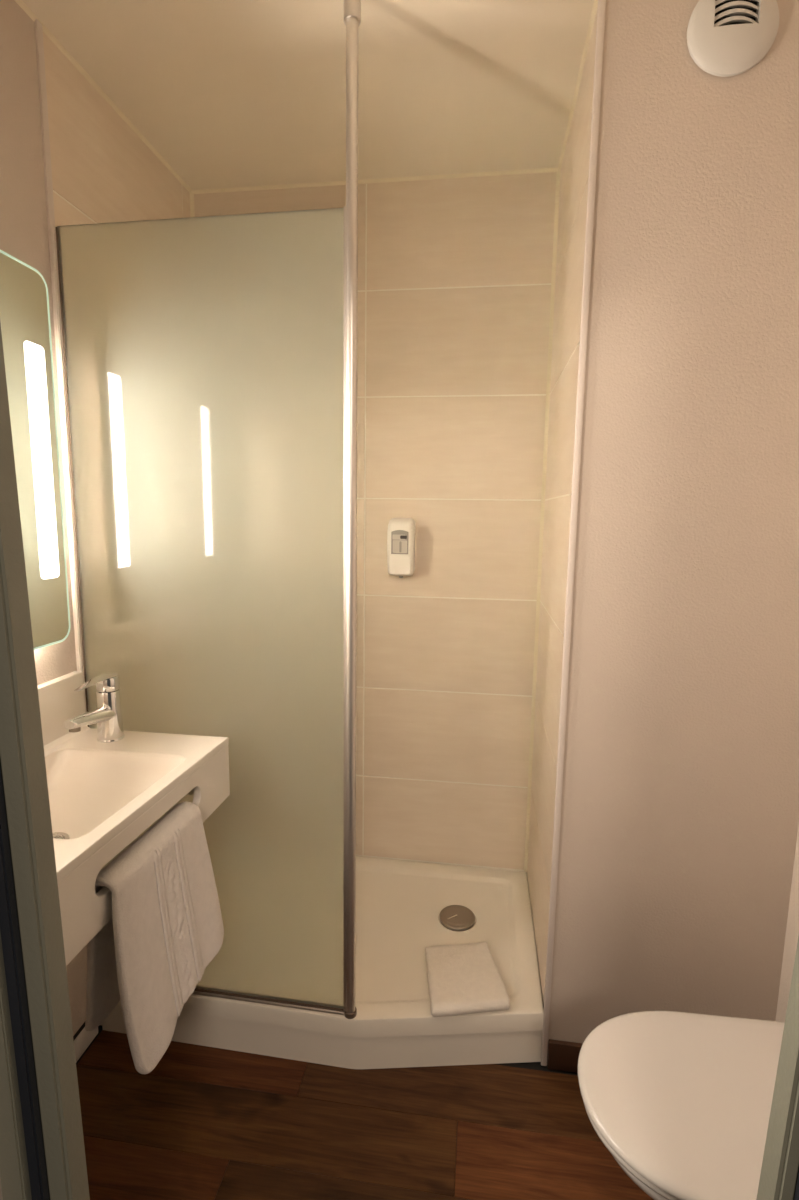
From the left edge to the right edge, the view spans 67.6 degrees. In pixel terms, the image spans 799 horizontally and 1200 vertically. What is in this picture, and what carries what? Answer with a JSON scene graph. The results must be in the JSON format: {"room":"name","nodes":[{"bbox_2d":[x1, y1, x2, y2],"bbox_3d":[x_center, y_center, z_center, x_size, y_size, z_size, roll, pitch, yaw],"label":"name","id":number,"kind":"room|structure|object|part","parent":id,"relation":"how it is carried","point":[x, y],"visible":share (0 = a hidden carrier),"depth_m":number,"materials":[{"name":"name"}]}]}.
{"room":"hotel bathroom","nodes":[
{"label":"hotel bathroom","id":0,"kind":"room"},
{"bbox_2d":[0,1177,2,1199],"bbox_3d":[-0.049,0.104,0.572,1.931,2.451,0.090,2,8,8],"label":"wall","id":1,"kind":"structure","parent":0,"point":[1,1198],"depth_m":0.68,"materials":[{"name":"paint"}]},
{"bbox_2d":[0,323,798,1199],"bbox_3d":[-0.009,0.298,0.594,1.224,2.060,0.090,2,8,8],"label":"door frame","id":2,"kind":"structure","parent":1,"relation":"in","point":[42,1149],"depth_m":0.65,"materials":[{"name":"grey paint"}]},
{"bbox_2d":[0,0,189,1035],"bbox_3d":[-0.852,-0.034,1.444,0.100,2.451,1.440,2,8,8],"label":"wall","id":3,"kind":"structure","parent":0,"point":[103,172],"depth_m":1.39,"materials":[{"name":"paint"}]},
{"bbox_2d":[0,250,69,649],"bbox_3d":[-0.823,-0.261,1.047,0.046,0.796,0.597,2,8,8],"label":"wall mirror","id":4,"kind":"object","parent":3,"relation":"attached to","point":[24,297],"visible":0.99,"depth_m":1.26,"materials":[{"name":"mirror"}]},
{"bbox_2d":[34,19,78,670],"bbox_3d":[-0.795,-0.109,1.453,0.008,2.302,0.018,2,8,8],"label":"trim","id":5,"kind":"structure","parent":3,"relation":"attached to","point":[38,26],"depth_m":1.33,"materials":[{"name":"white plastic"}]},
{"bbox_2d":[37,671,84,745],"bbox_3d":[-0.836,0.292,1.174,0.023,0.148,0.634,2,8,8],"label":"backsplash","id":6,"kind":"structure","parent":3,"relation":"attached to","point":[59,702],"depth_m":1.39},
{"bbox_2d":[73,1022,97,1061],"bbox_3d":[-0.895,1.185,1.266,0.060,0.081,0.733,2,8,8],"label":"baseboard","id":7,"kind":"structure","parent":3,"relation":"attached to","point":[82,1038],"depth_m":1.55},
{"bbox_2d":[15,0,191,192],"bbox_3d":[-0.782,-1.241,1.262,0.008,0.008,1.440,2,8,8],"label":"trim","id":8,"kind":"structure","parent":3,"relation":"attached to","point":[20,3],"depth_m":1.49,"materials":[{"name":"beige plastic"}]},
{"bbox_2d":[37,671,229,965],"bbox_3d":[-0.652,0.377,1.161,0.395,0.308,0.634,2,8,8],"label":"washbasin","id":9,"kind":"object","parent":3,"relation":"attached to","point":[103,796],"visible":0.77,"depth_m":1.29,"materials":[{"name":"white ceramic"}]},
{"bbox_3d":[-0.645,0.408,1.183,0.308,0.078,0.352,2,8,8],"label":"bowl","id":10,"kind":"part","parent":9,"relation":"part of","materials":[{"name":"white ceramic"}]},
{"bbox_2d":[44,728,228,881],"bbox_3d":[-0.652,0.378,1.161,0.395,0.018,0.634,2,8,8],"label":"countertop","id":11,"kind":"structure","parent":9,"relation":"on","point":[196,750],"depth_m":1.30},
{"bbox_2d":[63,673,124,742],"bbox_3d":[-0.696,0.259,1.367,0.060,0.158,0.181,2,8,8],"label":"mixer tap","id":12,"kind":"object","parent":11,"relation":"on","point":[107,715],"visible":1,"depth_m":1.39,"materials":[{"name":"silver metal"}]},
{"bbox_3d":[-0.699,0.271,1.348,0.047,0.049,0.140,2,8,8],"label":"spout","id":13,"kind":"part","parent":12,"relation":"part of","materials":[{"name":"silver metal"}]},
{"bbox_3d":[-0.695,0.186,1.359,0.042,0.011,0.120,2,8,8],"label":"lever","id":14,"kind":"part","parent":12,"relation":"part of","materials":[{"name":"silver metal"}]},
{"bbox_2d":[85,802,223,1073],"bbox_3d":[-0.466,0.634,1.158,0.132,0.364,0.317,2,8,8],"label":"hand towel","id":15,"kind":"object","parent":9,"relation":"hanging from","point":[165,928],"visible":1,"depth_m":1.10,"materials":[{"name":"white fabric"}]},
{"bbox_2d":[22,0,593,189],"bbox_3d":[0.073,-1.257,1.146,1.931,0.080,1.630,2,8,8],"label":"ceiling","id":16,"kind":"structure","parent":0,"point":[229,93],"depth_m":1.45,"materials":[{"name":"paint"}]},
{"bbox_2d":[76,1025,653,1199],"bbox_3d":[-0.034,1.333,0.985,1.931,0.100,2.700,2,8,8],"label":"floor","id":17,"kind":"structure","parent":0,"point":[206,1123],"depth_m":1.38,"materials":[{"name":"brown wood"}]},
{"bbox_2d":[102,856,543,1068],"bbox_3d":[-0.180,1.074,1.877,1.184,0.152,0.714,2,8,8],"label":"shower tray","id":18,"kind":"object","parent":17,"relation":"on","point":[404,908],"visible":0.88,"depth_m":1.59,"materials":[{"name":"white ceramic"}]},
{"bbox_2d":[50,0,360,1018],"bbox_3d":[-0.438,-0.097,1.398,0.715,2.301,0.052,2,8,8],"label":"screen","id":19,"kind":"object","parent":18,"relation":"on","point":[208,364],"visible":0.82,"depth_m":1.39,"materials":[{"name":"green glass"}]},
{"bbox_3d":[-0.466,1.036,1.569,0.665,0.009,0.018,2,8,9],"label":"rail","id":20,"kind":"part","parent":19,"relation":"part of","materials":[{"name":"metal"}]},
{"bbox_2d":[425,942,509,1016],"bbox_3d":[0.169,1.029,1.629,0.205,0.046,0.242,0,8,-6],"label":"bath mat","id":21,"kind":"object","parent":18,"relation":"on","point":[462,979],"visible":1,"depth_m":1.59,"materials":[{"name":"white fabric"}]},
{"bbox_2d":[578,1011,784,1199],"bbox_3d":[0.580,1.062,1.046,0.538,0.434,0.379,2,8,8],"label":"toilet","id":22,"kind":"object","parent":17,"relation":"on","point":[681,1101],"visible":0.96,"depth_m":1.02,"materials":[{"name":"white plastic"}]},
{"bbox_3d":[0.536,0.875,1.026,0.434,0.018,0.369,2,8,8],"label":"seat","id":23,"kind":"part","parent":22,"relation":"part of","materials":[{"name":"white plastic"}]},
{"bbox_3d":[0.590,1.082,1.048,0.518,0.394,0.348,2,8,8],"label":"bowl","id":24,"kind":"part","parent":22,"relation":"part of","materials":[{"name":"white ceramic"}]},
{"bbox_2d":[194,172,556,871],"bbox_3d":[-0.109,-0.120,2.114,1.386,2.451,0.100,2,8,8],"label":"wall","id":25,"kind":"structure","parent":0,"point":[455,274],"depth_m":1.99,"materials":[{"name":"tile"}]},
{"bbox_2d":[190,192,194,216],"bbox_3d":[-0.698,-0.206,2.127,0.010,2.302,0.010,2,8,8],"label":"trim","id":26,"kind":"structure","parent":25,"relation":"attached to","point":[192,212],"depth_m":1.97,"materials":[{"name":"beige plastic"}]},
{"bbox_2d":[192,167,558,193],"bbox_3d":[-0.100,-1.322,1.885,1.186,0.008,0.008,2,8,8],"label":"trim","id":27,"kind":"structure","parent":25,"relation":"attached to","point":[542,170],"depth_m":1.88,"materials":[{"name":"beige plastic"}]},
{"bbox_2d":[387,518,415,577],"bbox_3d":[0.006,-0.174,2.000,0.091,0.202,0.075,2,8,8],"label":"soap dispenser","id":28,"kind":"object","parent":25,"relation":"attached to","point":[401,532],"visible":1,"depth_m":1.97,"materials":[{"name":"beige plastic"}]},
{"bbox_3d":[0.001,-0.114,1.979,0.072,0.058,0.005,2,8,8],"label":"push plate","id":29,"kind":"part","parent":28,"relation":"part of","materials":[{"name":"beige plastic"}]},
{"bbox_2d":[524,169,560,871],"bbox_3d":[0.466,-0.167,1.970,0.011,2.302,0.011,2,8,8],"label":"trim","id":30,"kind":"structure","parent":25,"relation":"attached to","point":[558,173],"depth_m":1.95,"materials":[{"name":"beige plastic"}]},
{"bbox_2d":[527,7,597,1001],"bbox_3d":[0.479,-0.049,1.677,0.100,2.451,0.616,2,8,8],"label":"wall","id":31,"kind":"structure","parent":0,"point":[574,174],"depth_m":1.59,"materials":[{"name":"tile"}]},
{"bbox_2d":[558,0,597,168],"bbox_3d":[0.441,-1.259,1.506,0.008,0.008,0.622,2,8,8],"label":"trim","id":32,"kind":"structure","parent":31,"relation":"attached to","point":[595,5],"depth_m":1.42,"materials":[{"name":"beige plastic"}]},
{"bbox_2d":[543,0,798,1058],"bbox_3d":[0.712,-0.001,1.361,0.641,2.451,0.060,2,8,8],"label":"wall","id":33,"kind":"structure","parent":0,"point":[679,820],"depth_m":1.33,"materials":[{"name":"paint"}]},
{"bbox_2d":[547,1039,582,1072],"bbox_3d":[0.645,1.177,1.502,0.531,0.078,0.013,2,8,8],"label":"baseboard","id":34,"kind":"structure","parent":33,"relation":"attached to","point":[562,1055],"depth_m":1.53,"materials":[{"name":"brown wood"}]},
{"bbox_2d":[541,0,605,1065],"bbox_3d":[0.390,-0.007,1.373,0.015,2.451,0.007,2,8,8],"label":"trim","id":35,"kind":"structure","parent":33,"relation":"attached to","point":[601,3],"depth_m":1.34,"materials":[{"name":"white plastic"}]},
{"bbox_2d":[687,0,778,76],"bbox_3d":[0.652,-1.122,1.164,0.168,0.168,0.028,2,8,8],"label":"air vent","id":36,"kind":"object","parent":33,"relation":"in","point":[726,38],"visible":1,"depth_m":1.16,"materials":[{"name":"plastic"}]},
{"bbox_2d":[776,824,798,1021],"bbox_3d":[0.920,0.070,0.895,0.100,2.451,0.818,2,8,8],"label":"wall","id":37,"kind":"structure","parent":0,"point":[792,929],"depth_m":1.39,"materials":[{"name":"paint"}]}
]}

